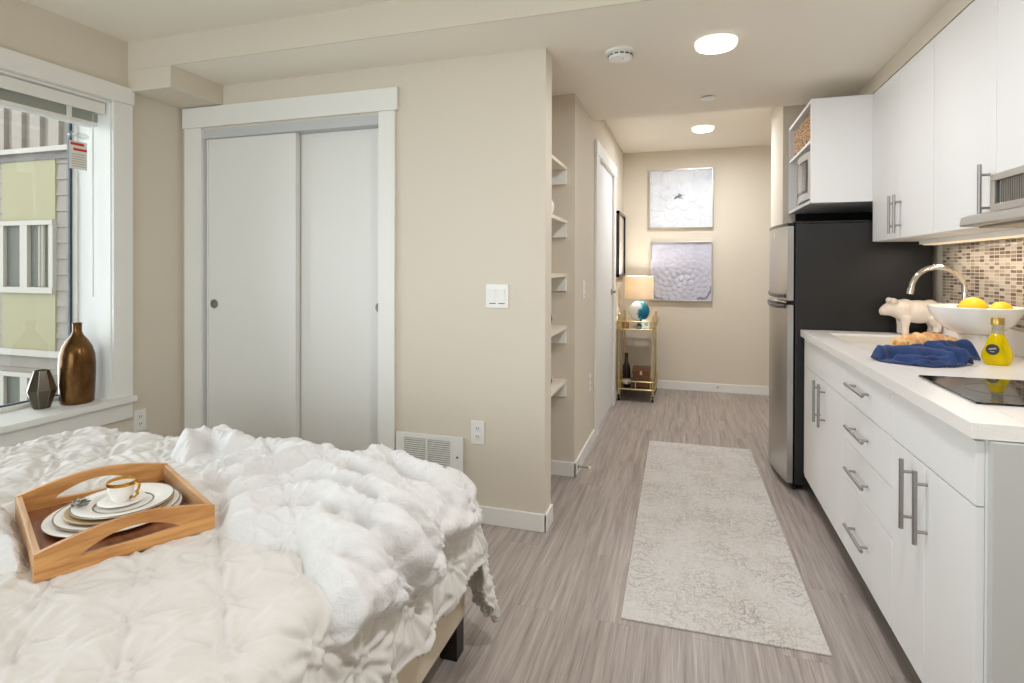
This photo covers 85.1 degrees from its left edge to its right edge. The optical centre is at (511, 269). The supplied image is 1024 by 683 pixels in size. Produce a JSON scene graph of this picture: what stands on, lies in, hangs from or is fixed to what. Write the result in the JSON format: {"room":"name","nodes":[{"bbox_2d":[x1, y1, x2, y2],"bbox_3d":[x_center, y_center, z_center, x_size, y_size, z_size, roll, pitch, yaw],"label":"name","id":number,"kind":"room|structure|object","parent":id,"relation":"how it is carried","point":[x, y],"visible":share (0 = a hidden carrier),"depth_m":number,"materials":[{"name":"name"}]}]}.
{"room":"studio apartment","nodes":[
{"label":"studio apartment","id":0,"kind":"room"},
{"bbox_2d":[0,0,182,436],"bbox_3d":[-2.731,0.021,1.298,0.297,2.450,6.050,0,0,17],"label":"wall","id":1,"kind":"structure","parent":0,"point":[26,28],"depth_m":3.09,"materials":[{"name":"beige paint"}]},
{"bbox_2d":[0,47,136,447],"bbox_3d":[-2.436,-0.082,2.163,0.341,1.753,1.819,0,0,17],"label":"window","id":2,"kind":"structure","parent":1,"relation":"in","point":[106,318],"depth_m":2.91,"materials":[{"name":"white wood"}]},
{"bbox_2d":[25,369,57,408],"bbox_3d":[-2.290,0.581,2.714,0.116,0.183,0.116,0,0,40],"label":"vase","id":3,"kind":"object","parent":2,"relation":"on","point":[41,389],"visible":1,"depth_m":2.68,"materials":[{"name":"grey ceramic"}]},
{"bbox_2d":[0,74,104,296],"bbox_3d":[-2.378,-0.356,2.155,0.087,0.998,1.559,0,0,17],"label":"window blind","id":4,"kind":"object","parent":2,"relation":"attached to","point":[15,94],"visible":1,"depth_m":2.67,"materials":[{"name":"white plastic"}]},
{"bbox_2d":[69,123,86,170],"bbox_3d":[-2.180,-0.627,2.808,0.012,0.245,0.085,0,0,17],"label":"tag","id":5,"kind":"object","parent":4,"relation":"hanging from","point":[77,150],"visible":1,"depth_m":2.81,"materials":[{"name":"white paper"}]},
{"bbox_2d":[57,322,95,405],"bbox_3d":[-2.205,0.472,2.827,0.155,0.404,0.155,0,0,17],"label":"bottle vase","id":6,"kind":"object","parent":2,"relation":"on","point":[76,365],"visible":1,"depth_m":2.78,"materials":[{"name":"brown ceramic"}]},
{"bbox_2d":[134,408,145,431],"bbox_3d":[-2.029,0.822,3.043,0.009,0.116,0.072,0,0,17],"label":"power outlet","id":7,"kind":"object","parent":1,"relation":"attached to","point":[139,415],"visible":1,"depth_m":3.04,"materials":[{"name":"white plastic"}]},
{"bbox_2d":[137,413,142,419],"bbox_3d":[-2.027,0.802,3.042,0.003,0.028,0.034,0,0,17],"label":"socket","id":8,"kind":"object","parent":7,"relation":"attached to","point":[139,415],"depth_m":3.04,"materials":[{"name":"grey plastic"}]},
{"bbox_2d":[137,421,142,426],"bbox_3d":[-2.027,0.842,3.042,0.003,0.028,0.034,0,0,17],"label":"socket","id":9,"kind":"object","parent":7,"relation":"attached to","point":[139,423],"depth_m":3.04,"materials":[{"name":"grey plastic"}]},
{"bbox_2d":[128,0,650,70],"bbox_3d":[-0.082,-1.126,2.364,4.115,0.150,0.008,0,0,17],"label":"ceiling beam","id":10,"kind":"structure","parent":1,"relation":"attached to","point":[398,17],"depth_m":2.58,"materials":[{"name":"beige paint"}]},
{"bbox_2d":[23,0,397,42],"bbox_3d":[-0.957,-1.243,0.105,4.900,0.100,4.840,0,0,17],"label":"ceiling","id":11,"kind":"structure","parent":0,"point":[128,21],"depth_m":2.62,"materials":[{"name":"white paint"}]},
{"bbox_2d":[183,48,551,513],"bbox_3d":[-0.877,0.093,3.037,2.207,2.300,0.125,0,0,17],"label":"wall","id":12,"kind":"structure","parent":0,"point":[474,133],"depth_m":2.76,"materials":[{"name":"beige paint"}]},
{"bbox_2d":[182,87,398,450],"bbox_3d":[-1.263,0.151,3.080,1.414,2.182,0.024,0,0,17],"label":"trim","id":13,"kind":"structure","parent":12,"relation":"attached to","point":[384,101],"depth_m":3.01,"materials":[{"name":"white wood"}]},
{"bbox_2d":[203,114,377,425],"bbox_3d":[-1.232,0.214,3.142,1.167,2.055,0.118,0,0,17],"label":"track","id":14,"kind":"object","parent":12,"relation":"attached to","point":[366,121],"visible":0.36,"depth_m":3.13,"materials":[{"name":"grey"}]},
{"bbox_2d":[207,132,299,438],"bbox_3d":[-1.493,0.234,3.201,0.624,1.990,0.038,0,0,17],"label":"door","id":15,"kind":"structure","parent":14,"relation":"attached to","point":[253,182],"depth_m":3.18,"materials":[{"name":"white wood"}]},
{"bbox_2d":[300,128,377,451],"bbox_3d":[-0.939,0.236,3.074,0.557,1.990,0.038,0,0,17],"label":"door","id":16,"kind":"structure","parent":14,"relation":"attached to","point":[339,169],"depth_m":3.06,"materials":[{"name":"white wood"}]},
{"bbox_2d":[396,431,462,472],"bbox_3d":[-0.421,0.926,2.823,0.374,0.184,0.018,0,0,17],"label":"wall heater","id":17,"kind":"object","parent":12,"relation":"attached to","point":[446,451],"visible":0.64,"depth_m":2.81,"materials":[{"name":"white plastic"}]},
{"bbox_2d":[471,420,484,444],"bbox_3d":[-0.170,0.804,2.749,0.072,0.116,0.009,0,0,17],"label":"power outlet","id":18,"kind":"object","parent":12,"relation":"attached to","point":[477,427],"visible":1,"depth_m":2.75,"materials":[{"name":"white plastic"}]},
{"bbox_2d":[474,426,480,431],"bbox_3d":[-0.170,0.784,2.747,0.034,0.028,0.003,0,0,17],"label":"socket","id":19,"kind":"object","parent":18,"relation":"attached to","point":[476,428],"depth_m":2.74,"materials":[{"name":"grey plastic"}]},
{"bbox_2d":[474,434,480,439],"bbox_3d":[-0.171,0.824,2.747,0.034,0.028,0.003,0,0,17],"label":"socket","id":20,"kind":"object","parent":18,"relation":"attached to","point":[476,436],"depth_m":2.75,"materials":[{"name":"grey plastic"}]},
{"bbox_2d":[486,284,508,307],"bbox_3d":[-0.073,0.129,2.715,0.116,0.116,0.012,0,0,17],"label":"light switch","id":21,"kind":"object","parent":12,"relation":"attached to","point":[497,295],"visible":1,"depth_m":2.71,"materials":[{"name":"white plastic"}]},
{"bbox_2d":[479,504,552,532],"bbox_3d":[-0.199,1.204,2.823,0.803,0.085,0.138,0,0,17],"label":"baseboard","id":22,"kind":"structure","parent":12,"relation":"attached to","point":[516,519],"depth_m":2.69,"materials":[{"name":"white wood"}]},
{"bbox_2d":[172,0,947,120],"bbox_3d":[0.019,-1.180,3.232,4.900,0.250,1.710,0,0,17],"label":"ceiling","id":23,"kind":"structure","parent":0,"point":[786,52],"depth_m":2.70,"materials":[{"name":"white paint"}]},
{"bbox_2d":[128,65,222,108],"bbox_3d":[-1.856,-1.002,3.094,0.294,0.112,0.343,0,0,17],"label":"box","id":24,"kind":"object","parent":23,"relation":"attached to","point":[170,85],"visible":1,"depth_m":2.99,"materials":[{"name":"beige paint"}]},
{"bbox_2d":[605,46,635,63],"bbox_3d":[0.524,-1.031,2.694,0.144,0.041,0.144,0,0,17],"label":"smoke detector","id":25,"kind":"object","parent":23,"relation":"attached to","point":[619,54],"visible":1,"depth_m":2.65,"materials":[{"name":"white plastic"}]},
{"bbox_2d":[701,96,715,100],"bbox_3d":[1.199,-1.045,3.404,0.082,0.014,0.082,0,0,17],"label":"sprinkler cover","id":26,"kind":"object","parent":23,"relation":"attached to","point":[707,98],"visible":1,"depth_m":3.39,"materials":[{"name":"white plastic"}]},
{"bbox_2d":[694,32,737,54],"bbox_3d":[0.936,-1.032,2.559,0.191,0.034,0.191,0,0,17],"label":"recessed light","id":27,"kind":"object","parent":23,"relation":"in","point":[720,42],"visible":1,"depth_m":2.52,"materials":[{"name":"white plastic"}]},
{"bbox_2d":[698,41,733,53],"bbox_3d":[0.936,-1.018,2.560,0.157,0.005,0.157,0,0,17],"label":"diffuser","id":28,"kind":"object","parent":27,"relation":"attached to","point":[704,47],"depth_m":2.55,"materials":[{"name":"beige plastic"}]},
{"bbox_2d":[551,94,623,462],"bbox_3d":[-0.275,-0.039,4.962,2.207,2.550,2.690,0,0,17],"label":"wall","id":29,"kind":"structure","parent":0,"point":[574,132],"depth_m":3.39,"materials":[{"name":"beige paint"}]},
{"bbox_2d":[582,280,584,298],"bbox_3d":[0.469,0.130,3.625,0.012,0.116,0.072,0,0,17],"label":"light switch","id":30,"kind":"object","parent":29,"relation":"attached to","point":[583,282],"visible":1,"depth_m":3.60,"materials":[{"name":"white plastic"}]},
{"bbox_2d":[577,464,590,468],"bbox_3d":[0.440,1.201,3.387,0.080,0.024,0.023,0,0,17],"label":"door stop","id":31,"kind":"object","parent":29,"relation":"attached to","point":[578,466],"visible":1,"depth_m":3.39,"materials":[{"name":"grey metal"}]},
{"bbox_2d":[589,373,590,390],"bbox_3d":[0.542,0.784,3.872,0.009,0.116,0.072,0,0,17],"label":"power outlet","id":32,"kind":"object","parent":29,"relation":"attached to","point":[590,373],"visible":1,"depth_m":3.86,"materials":[{"name":"white plastic"}]},
{"bbox_2d":[574,389,621,476],"bbox_3d":[0.777,1.198,4.625,0.013,0.085,2.690,0,0,17],"label":"baseboard","id":33,"kind":"structure","parent":29,"relation":"attached to","point":[585,450],"depth_m":3.66,"materials":[{"name":"white wood"}]},
{"bbox_2d":[594,139,616,439],"bbox_3d":[0.737,0.148,4.631,0.124,2.185,1.210,0,0,17],"label":"trim","id":34,"kind":"structure","parent":29,"relation":"attached to","point":[601,156],"depth_m":4.16,"materials":[{"name":"white wood"}]},
{"bbox_2d":[599,164,616,425],"bbox_3d":[0.777,0.200,4.625,0.095,2.058,0.909,0,0,17],"label":"door","id":35,"kind":"structure","parent":29,"relation":"in","point":[605,301],"depth_m":4.66,"materials":[{"name":"white wood"}]},
{"bbox_2d":[616,211,625,276],"bbox_3d":[1.093,-0.245,5.587,0.029,0.635,0.580,0,0,17],"label":"wall picture","id":36,"kind":"object","parent":29,"relation":"attached to","point":[620,217],"visible":0.94,"depth_m":5.57,"materials":[{"name":"black plastic"}]},
{"bbox_2d":[619,216,623,273],"bbox_3d":[1.085,-0.245,5.590,0.010,0.595,0.540,0,0,17],"label":"print","id":37,"kind":"object","parent":36,"relation":"attached to","point":[621,218],"depth_m":5.65},
{"bbox_2d":[422,388,921,682],"bbox_3d":[-0.135,1.301,1.933,5.400,0.100,8.800,0,0,17],"label":"floor","id":38,"kind":"structure","parent":0,"point":[560,591],"depth_m":2.16,"materials":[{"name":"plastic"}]},
{"bbox_2d":[396,594,464,682],"bbox_3d":[-1.297,0.967,1.089,1.743,0.568,2.100,0,0,17],"label":"bed","id":39,"kind":"object","parent":38,"relation":"on","point":[449,642],"visible":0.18,"depth_m":1.67,"materials":[{"name":"beige wood"}]},
{"bbox_2d":[0,426,499,682],"bbox_3d":[-1.274,0.907,1.128,1.951,0.529,2.238,0,0,17],"label":"bedspread","id":40,"kind":"object","parent":39,"relation":"on","point":[201,607],"visible":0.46,"depth_m":1.13,"materials":[{"name":"white fabric"}]},
{"bbox_2d":[15,463,214,582],"bbox_3d":[-1.038,0.614,1.450,0.436,0.088,0.352,0,0,44],"label":"serving tray","id":41,"kind":"object","parent":40,"relation":"on","point":[48,556],"visible":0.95,"depth_m":1.36,"materials":[{"name":"brown wood"}]},
{"bbox_2d":[41,493,181,537],"bbox_3d":[-1.040,0.636,1.464,0.300,0.014,0.300,0,0,17],"label":"dinner plate","id":42,"kind":"object","parent":41,"relation":"on","point":[47,527],"visible":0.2,"depth_m":1.36,"materials":[{"name":"white ceramic"}]},
{"bbox_2d":[52,488,179,530],"bbox_3d":[-1.032,0.627,1.466,0.276,0.014,0.276,0,0,17],"label":"dinner plate","id":43,"kind":"object","parent":42,"relation":"on","point":[58,521],"visible":0.27,"depth_m":1.38,"materials":[{"name":"white ceramic"}]},
{"bbox_2d":[63,494,173,524],"bbox_3d":[-1.026,0.619,1.464,0.238,0.014,0.238,0,0,17],"label":"salad plate","id":44,"kind":"object","parent":43,"relation":"on","point":[67,517],"visible":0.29,"depth_m":1.38,"materials":[{"name":"white ceramic"}]},
{"bbox_2d":[69,482,173,518],"bbox_3d":[-1.022,0.611,1.469,0.228,0.015,0.228,0,0,17],"label":"salad plate","id":45,"kind":"object","parent":44,"relation":"on","point":[157,493],"visible":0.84,"depth_m":1.45,"materials":[{"name":"white ceramic"}]},
{"bbox_2d":[67,497,90,507],"bbox_3d":[-1.112,0.600,1.435,0.062,0.016,0.050,0,0,17],"label":"ornament","id":46,"kind":"object","parent":45,"relation":"on","point":[79,503],"visible":1,"depth_m":1.43,"materials":[{"name":"grey"}]},
{"bbox_2d":[97,491,145,507],"bbox_3d":[-1.031,0.609,1.474,0.108,0.006,0.108,0,0,17],"label":"saucer","id":47,"kind":"object","parent":45,"relation":"on","point":[106,502],"visible":0.64,"depth_m":1.46,"materials":[{"name":"white ceramic"}]},
{"bbox_2d":[106,475,140,502],"bbox_3d":[-1.027,0.582,1.476,0.080,0.054,0.070,0,0,-29],"label":"teacup","id":48,"kind":"object","parent":47,"relation":"on","point":[121,489],"visible":1,"depth_m":1.46,"materials":[{"name":"white ceramic"}]},
{"bbox_2d":[0,424,482,649],"bbox_3d":[-0.857,0.707,1.540,1.403,0.276,1.049,0,0,17],"label":"throw blanket","id":49,"kind":"object","parent":40,"relation":"on","point":[370,527],"visible":0.93,"depth_m":1.44,"materials":[{"name":"white fabric"}]},
{"bbox_2d":[616,309,657,402],"bbox_3d":[1.239,0.826,5.486,0.363,0.824,0.571,0,0,17],"label":"bar cart","id":50,"kind":"object","parent":38,"relation":"on","point":[653,327],"visible":0.86,"depth_m":5.28,"materials":[{"name":"gold metal"}]},
{"bbox_2d":[622,353,630,385],"bbox_3d":[1.104,0.961,5.379,0.078,0.314,0.078,0,0,17],"label":"wine bottle","id":51,"kind":"object","parent":50,"relation":"on","point":[626,366],"visible":0.98,"depth_m":5.35,"materials":[{"name":"brown glass"}]},
{"bbox_2d":[621,323,654,329],"bbox_3d":[1.240,0.562,5.484,0.337,0.008,0.539,0,0,17],"label":"shelf","id":52,"kind":"object","parent":50,"relation":"attached to","point":[631,325],"depth_m":5.29,"materials":[{"name":"gold mirror"}]},
{"bbox_2d":[621,377,655,389],"bbox_3d":[1.238,1.122,5.487,0.337,0.008,0.539,0,0,17],"label":"shelf","id":53,"kind":"object","parent":50,"relation":"attached to","point":[630,387],"depth_m":5.25,"materials":[{"name":"brown metal"}]},
{"bbox_2d":[625,276,653,326],"bbox_3d":[1.241,0.311,5.439,0.276,0.495,0.276,0,0,17],"label":"table lamp","id":54,"kind":"object","parent":50,"relation":"on","point":[636,287],"visible":0.95,"depth_m":5.34,"materials":[{"name":"beige fabric"}]},
{"bbox_2d":[632,365,650,387],"bbox_3d":[1.249,1.029,5.373,0.166,0.180,0.171,0,0,17],"label":"wooden box","id":55,"kind":"object","parent":50,"relation":"on","point":[640,373],"visible":0.97,"depth_m":5.30,"materials":[{"name":"brown wood"}]},
{"bbox_2d":[642,319,649,328],"bbox_3d":[1.272,0.517,5.298,0.075,0.086,0.020,0,0,9],"label":"greeting card","id":56,"kind":"object","parent":50,"relation":"on","point":[644,325],"visible":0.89,"depth_m":5.29,"materials":[{"name":"white paper"}]},
{"bbox_2d":[621,441,831,655],"bbox_3d":[1.016,1.246,2.922,0.704,0.006,2.139,0,0,17],"label":"runner rug","id":57,"kind":"object","parent":38,"relation":"on","point":[711,554],"visible":1,"depth_m":2.40,"materials":[{"name":"beige carpet"}]},
{"bbox_2d":[804,339,845,544],"bbox_3d":[1.785,0.815,2.612,0.678,0.875,0.863,0,0,17],"label":"base cabinet","id":58,"kind":"object","parent":38,"relation":"on","point":[824,373],"visible":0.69,"depth_m":2.59,"materials":[{"name":"white wood"}]},
{"bbox_2d":[767,220,932,488],"bbox_3d":[1.964,0.484,3.375,0.747,1.532,0.672,0,0,17],"label":"refrigerator","id":59,"kind":"object","parent":38,"relation":"on","point":[824,275],"visible":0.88,"depth_m":3.11,"materials":[{"name":"black metal"}]},
{"bbox_2d":[842,363,893,628],"bbox_3d":[1.574,0.818,1.937,0.678,0.875,0.548,0,0,17],"label":"drawers","id":60,"kind":"object","parent":38,"relation":"on","point":[868,426],"visible":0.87,"depth_m":1.97,"materials":[{"name":"white wood"}]},
{"bbox_2d":[892,392,1018,682],"bbox_3d":[1.413,0.820,1.421,0.678,0.875,0.528,0,0,17],"label":"base cabinet","id":61,"kind":"object","parent":38,"relation":"on","point":[940,477],"visible":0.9,"depth_m":1.44,"materials":[{"name":"white wood"}]},
{"bbox_2d":[800,330,1023,442],"bbox_3d":[1.636,0.359,2.090,0.656,0.037,1.962,0,0,17],"label":"countertop","id":62,"kind":"structure","parent":61,"relation":"on","point":[975,421],"depth_m":1.75,"materials":[{"name":"stone"}]},
{"bbox_2d":[834,335,892,343],"bbox_3d":[1.793,0.431,2.721,0.351,0.162,0.396,0,0,17],"label":"sink","id":63,"kind":"object","parent":62,"relation":"in","point":[851,339],"visible":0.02,"depth_m":2.90,"materials":[{"name":"beige"}]},
{"bbox_2d":[879,297,941,333],"bbox_3d":[2.071,0.243,2.895,0.283,0.190,0.125,0,0,14],"label":"pig figurine","id":64,"kind":"object","parent":62,"relation":"on","point":[905,311],"visible":0.88,"depth_m":2.87,"materials":[{"name":"ceramic"}]},
{"bbox_2d":[870,339,980,367],"bbox_3d":[1.561,0.302,2.068,0.411,0.077,0.267,0,0,-7],"label":"cloth napkin","id":65,"kind":"object","parent":62,"relation":"on","point":[939,353],"visible":1,"depth_m":2.04,"materials":[{"name":"blue fabric"}]},
{"bbox_2d":[906,264,967,339],"bbox_3d":[1.922,0.159,2.499,0.254,0.362,0.099,0,0,17],"label":"kitchen faucet","id":66,"kind":"object","parent":62,"relation":"on","point":[964,286],"visible":0.69,"depth_m":2.51,"materials":[{"name":"silver metal"}]},
{"bbox_2d":[919,375,1023,406],"bbox_3d":[1.469,0.339,1.523,0.490,0.007,0.370,0,0,17],"label":"cooktop","id":67,"kind":"object","parent":62,"relation":"in","point":[1004,392],"visible":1,"depth_m":1.57,"materials":[{"name":"black glass"}]},
{"bbox_2d":[927,304,1023,357],"bbox_3d":[1.833,0.243,2.210,0.306,0.196,0.306,0,0,17],"label":"pedestal bowl","id":68,"kind":"object","parent":62,"relation":"on","point":[973,325],"visible":0.7,"depth_m":2.14,"materials":[{"name":"white ceramic"}]},
{"bbox_2d":[956,297,988,308],"bbox_3d":[1.827,0.147,2.212,0.085,0.073,0.090,0,0,-41],"label":"lemon","id":69,"kind":"object","parent":68,"relation":"in","point":[972,302],"visible":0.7,"depth_m":2.19,"materials":[{"name":"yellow food"}]},
{"bbox_2d":[989,302,1012,308],"bbox_3d":[1.901,0.157,2.167,0.075,0.065,0.079,0,0,35],"label":"lemon","id":70,"kind":"object","parent":68,"relation":"in","point":[997,305],"visible":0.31,"depth_m":2.15,"materials":[{"name":"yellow food"}]},
{"bbox_2d":[941,326,1023,357],"bbox_3d":[1.931,0.293,1.968,0.020,0.098,1.895,0,0,17],"label":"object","id":71,"kind":"object","parent":62,"relation":"on","point":[1015,338],"visible":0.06,"depth_m":2.22,"materials":[{"name":"stone"}]},
{"bbox_2d":[981,317,1013,365],"bbox_3d":[1.742,0.257,2.000,0.091,0.169,0.078,0,0,17],"label":"oil bottle","id":72,"kind":"object","parent":62,"relation":"on","point":[997,351],"visible":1,"depth_m":1.98,"materials":[{"name":"yellow glass"}]},
{"bbox_3d":[1.640,0.331,2.205,0.252,0.018,0.252,0,0,17],"label":"plate","id":73,"kind":"object","parent":62,"relation":"on","visible":0},
{"bbox_2d":[890,332,958,345],"bbox_3d":[1.665,0.291,2.232,0.251,0.082,0.116,0,0,23],"label":"bread loaf","id":74,"kind":"object","parent":73,"relation":"on","point":[916,337],"visible":0.52,"depth_m":2.21,"materials":[{"name":"food"}]},
{"bbox_2d":[987,440,1023,682],"bbox_3d":[1.359,0.821,1.149,0.620,0.875,0.022,0,0,17],"label":"end panel","id":75,"kind":"object","parent":38,"relation":"on","point":[1005,593],"visible":1,"depth_m":1.22,"materials":[{"name":"grey"}]},
{"bbox_2d":[605,107,774,153],"bbox_3d":[2.041,-1.271,4.675,2.900,0.100,2.250,0,0,17],"label":"ceiling","id":76,"kind":"structure","parent":0,"point":[741,127],"depth_m":4.94,"materials":[{"name":"white paint"}]},
{"bbox_2d":[691,124,714,132],"bbox_3d":[1.639,-1.206,4.785,0.191,0.034,0.191,0,0,17],"label":"recessed light","id":77,"kind":"object","parent":76,"relation":"in","point":[703,128],"visible":1,"depth_m":4.74,"materials":[{"name":"white plastic"}]},
{"bbox_2d":[694,128,712,132],"bbox_3d":[1.639,-1.192,4.785,0.157,0.005,0.157,0,0,17],"label":"diffuser","id":78,"kind":"object","parent":77,"relation":"attached to","point":[697,130],"depth_m":4.77,"materials":[{"name":"beige plastic"}]},
{"bbox_2d":[623,145,770,386],"bbox_3d":[2.379,-0.039,5.606,2.800,2.560,0.120,0,0,17],"label":"wall","id":79,"kind":"structure","parent":0,"point":[725,339],"depth_m":5.63,"materials":[{"name":"beige paint"}]},
{"bbox_2d":[649,167,712,228],"bbox_3d":[1.728,-0.728,5.713,0.629,0.603,0.057,0,0,17],"label":"wall picture","id":80,"kind":"object","parent":79,"relation":"attached to","point":[678,198],"visible":1,"depth_m":5.71,"materials":[{"name":"white paper"}]},
{"bbox_2d":[650,241,711,301],"bbox_3d":[1.730,0.018,5.719,0.609,0.610,0.049,0,0,17],"label":"wall picture","id":81,"kind":"object","parent":79,"relation":"attached to","point":[680,271],"visible":1,"depth_m":5.70,"materials":[{"name":"grey paper"}]},
{"bbox_2d":[657,380,768,395],"bbox_3d":[2.385,1.198,5.539,2.538,0.085,0.013,0,0,17],"label":"baseboard","id":82,"kind":"structure","parent":79,"relation":"attached to","point":[662,384],"depth_m":5.64,"materials":[{"name":"white wood"}]},
{"bbox_2d":[771,104,806,298],"bbox_3d":[2.589,-0.031,3.880,1.370,2.560,0.550,0,0,17],"label":"wall","id":83,"kind":"structure","parent":0,"point":[783,117],"depth_m":3.88,"materials":[{"name":"beige paint"}]},
{"bbox_2d":[932,244,942,302],"bbox_3d":[1.508,0.037,0.367,0.120,2.450,6.800,0,0,17],"label":"wall","id":84,"kind":"structure","parent":0,"point":[937,249],"depth_m":2.95,"materials":[{"name":"beige paint"}]},
{"bbox_2d":[788,94,872,220],"bbox_3d":[2.058,-0.611,3.348,0.608,0.675,0.708,0,0,17],"label":"upper cabinet","id":85,"kind":"object","parent":84,"relation":"attached to","point":[840,145],"visible":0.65,"depth_m":3.07,"materials":[{"name":"white"}]},
{"bbox_2d":[790,141,809,162],"bbox_3d":[2.046,-0.721,3.351,0.576,0.018,0.670,0,0,17],"label":"shelf","id":86,"kind":"object","parent":85,"relation":"attached to","point":[806,148],"depth_m":3.44,"materials":[{"name":"white"}]},
{"bbox_2d":[794,112,810,155],"bbox_3d":[1.985,-0.817,3.348,0.438,0.177,0.606,0,0,17],"label":"wicker basket","id":87,"kind":"object","parent":85,"relation":"on","point":[802,134],"visible":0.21,"depth_m":3.42,"materials":[{"name":"brown wicker"}]},
{"bbox_2d":[797,151,809,205],"bbox_3d":[1.971,-0.535,3.298,0.487,0.293,0.495,0,0,17],"label":"microwave","id":88,"kind":"object","parent":85,"relation":"in","point":[803,170],"visible":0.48,"depth_m":3.28,"materials":[{"name":"grey metal"}]},
{"bbox_2d":[856,0,974,94],"bbox_3d":[1.794,-1.000,1.976,0.302,0.088,3.049,0,0,17],"label":"trim","id":89,"kind":"structure","parent":84,"relation":"attached to","point":[951,9],"depth_m":2.45,"materials":[{"name":"beige paint"}]},
{"bbox_2d":[873,38,976,241],"bbox_3d":[1.962,-0.546,2.599,0.344,0.800,0.773,0,0,17],"label":"upper cabinet","id":90,"kind":"object","parent":84,"relation":"attached to","point":[903,107],"visible":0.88,"depth_m":2.56,"materials":[{"name":"white"}]},
{"bbox_2d":[919,228,1023,244],"bbox_3d":[1.918,-0.132,2.282,0.070,0.026,1.060,0,0,17],"label":"light","id":91,"kind":"object","parent":90,"relation":"attached to","point":[1013,233],"visible":1,"depth_m":2.25,"materials":[{"name":"white plastic"}]},
{"bbox_2d":[933,0,1019,233],"bbox_3d":[1.775,-0.544,2.000,0.344,0.800,0.478,0,0,17],"label":"upper cabinet","id":92,"kind":"object","parent":84,"relation":"attached to","point":[965,67],"visible":0.77,"depth_m":2.01,"materials":[{"name":"white"}]},
{"bbox_2d":[942,237,1023,331],"bbox_3d":[1.931,0.030,1.940,0.008,0.428,1.955,0,0,17],"label":"backsplash","id":93,"kind":"structure","parent":84,"relation":"attached to","point":[993,270],"depth_m":2.44,"materials":[{"name":"tile"}]},
{"bbox_2d":[996,0,1023,172],"bbox_3d":[1.628,-0.625,1.469,0.308,0.635,0.618,0,0,17],"label":"upper cabinet","id":94,"kind":"object","parent":84,"relation":"attached to","point":[1010,13],"visible":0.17,"depth_m":1.73,"materials":[{"name":"white"}]},
{"bbox_2d":[959,165,1023,227],"bbox_3d":[1.573,-0.217,1.486,0.400,0.174,0.607,0,0,17],"label":"range hood","id":95,"kind":"object","parent":94,"relation":"attached to","point":[1006,187],"visible":1,"depth_m":1.70,"materials":[{"name":"silver metal"}]},
{"bbox_2d":[990,165,1023,211],"bbox_3d":[1.469,-0.246,1.520,0.017,0.118,0.600,0,0,17],"label":"vent","id":96,"kind":"object","parent":95,"relation":"attached to","point":[1006,187],"depth_m":1.72,"materials":[{"name":"grey metal"}]},
{"bbox_3d":[-0.250,0.094,3.227,0.100,2.300,0.610,0,0,17],"label":"wall","id":97,"kind":"structure","parent":0,"visible":0},
{"bbox_2d":[551,273,566,290],"bbox_3d":[0.019,0.076,3.142,0.465,0.105,0.610,0,0,17],"label":"niche shelf","id":98,"kind":"object","parent":97,"relation":"attached to","point":[558,280],"visible":0.19,"depth_m":3.35,"materials":[{"name":"beige paint"}]},
{"bbox_2d":[551,378,566,396],"bbox_3d":[0.018,0.712,3.145,0.465,0.105,0.610,0,0,17],"label":"niche shelf","id":99,"kind":"object","parent":97,"relation":"attached to","point":[558,385],"visible":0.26,"depth_m":3.31,"materials":[{"name":"beige paint"}]},
{"bbox_2d":[551,325,566,343],"bbox_3d":[0.019,0.392,3.144,0.465,0.105,0.610,0,0,17],"label":"niche shelf","id":100,"kind":"object","parent":97,"relation":"attached to","point":[558,333],"visible":0.23,"depth_m":3.35,"materials":[{"name":"beige paint"}]},
{"bbox_2d":[552,155,566,184],"bbox_3d":[0.021,-0.564,3.139,0.465,0.105,0.610,0,0,17],"label":"niche shelf","id":101,"kind":"object","parent":97,"relation":"attached to","point":[559,170],"visible":0.15,"depth_m":3.34,"materials":[{"name":"beige paint"}]},
{"bbox_2d":[552,214,566,237],"bbox_3d":[0.020,-0.245,3.141,0.465,0.105,0.610,0,0,17],"label":"niche shelf","id":102,"kind":"object","parent":97,"relation":"attached to","point":[559,226],"visible":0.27,"depth_m":3.35,"materials":[{"name":"beige paint"}]},
{"bbox_2d":[551,460,574,476],"bbox_3d":[0.134,1.202,3.424,0.525,0.085,0.013,0,0,17],"label":"baseboard","id":103,"kind":"structure","parent":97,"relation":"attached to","point":[561,468],"depth_m":3.36,"materials":[{"name":"white wood"}]},
{"label":"outside","id":104,"kind":"structure","parent":0,"visible":0},
{"bbox_3d":[-9.272,4.471,2.911,12.600,0.100,12.000,0,0,17],"label":"ground","id":105,"kind":"structure","parent":104,"visible":0},
{"bbox_2d":[0,107,66,404],"bbox_3d":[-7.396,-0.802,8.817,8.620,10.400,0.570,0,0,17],"label":"neighbouring building","id":106,"kind":"structure","parent":105,"relation":"on","point":[33,148],"depth_m":8.57,"materials":[{"name":"green"}]},
{"bbox_2d":[38,225,45,286],"bbox_3d":[-7.173,-0.204,8.514,0.130,0.930,0.060,0,0,17],"label":"curtain","id":107,"kind":"object","parent":106,"relation":"hanging from","point":[41,228],"depth_m":8.49,"materials":[{"name":"white fabric"}]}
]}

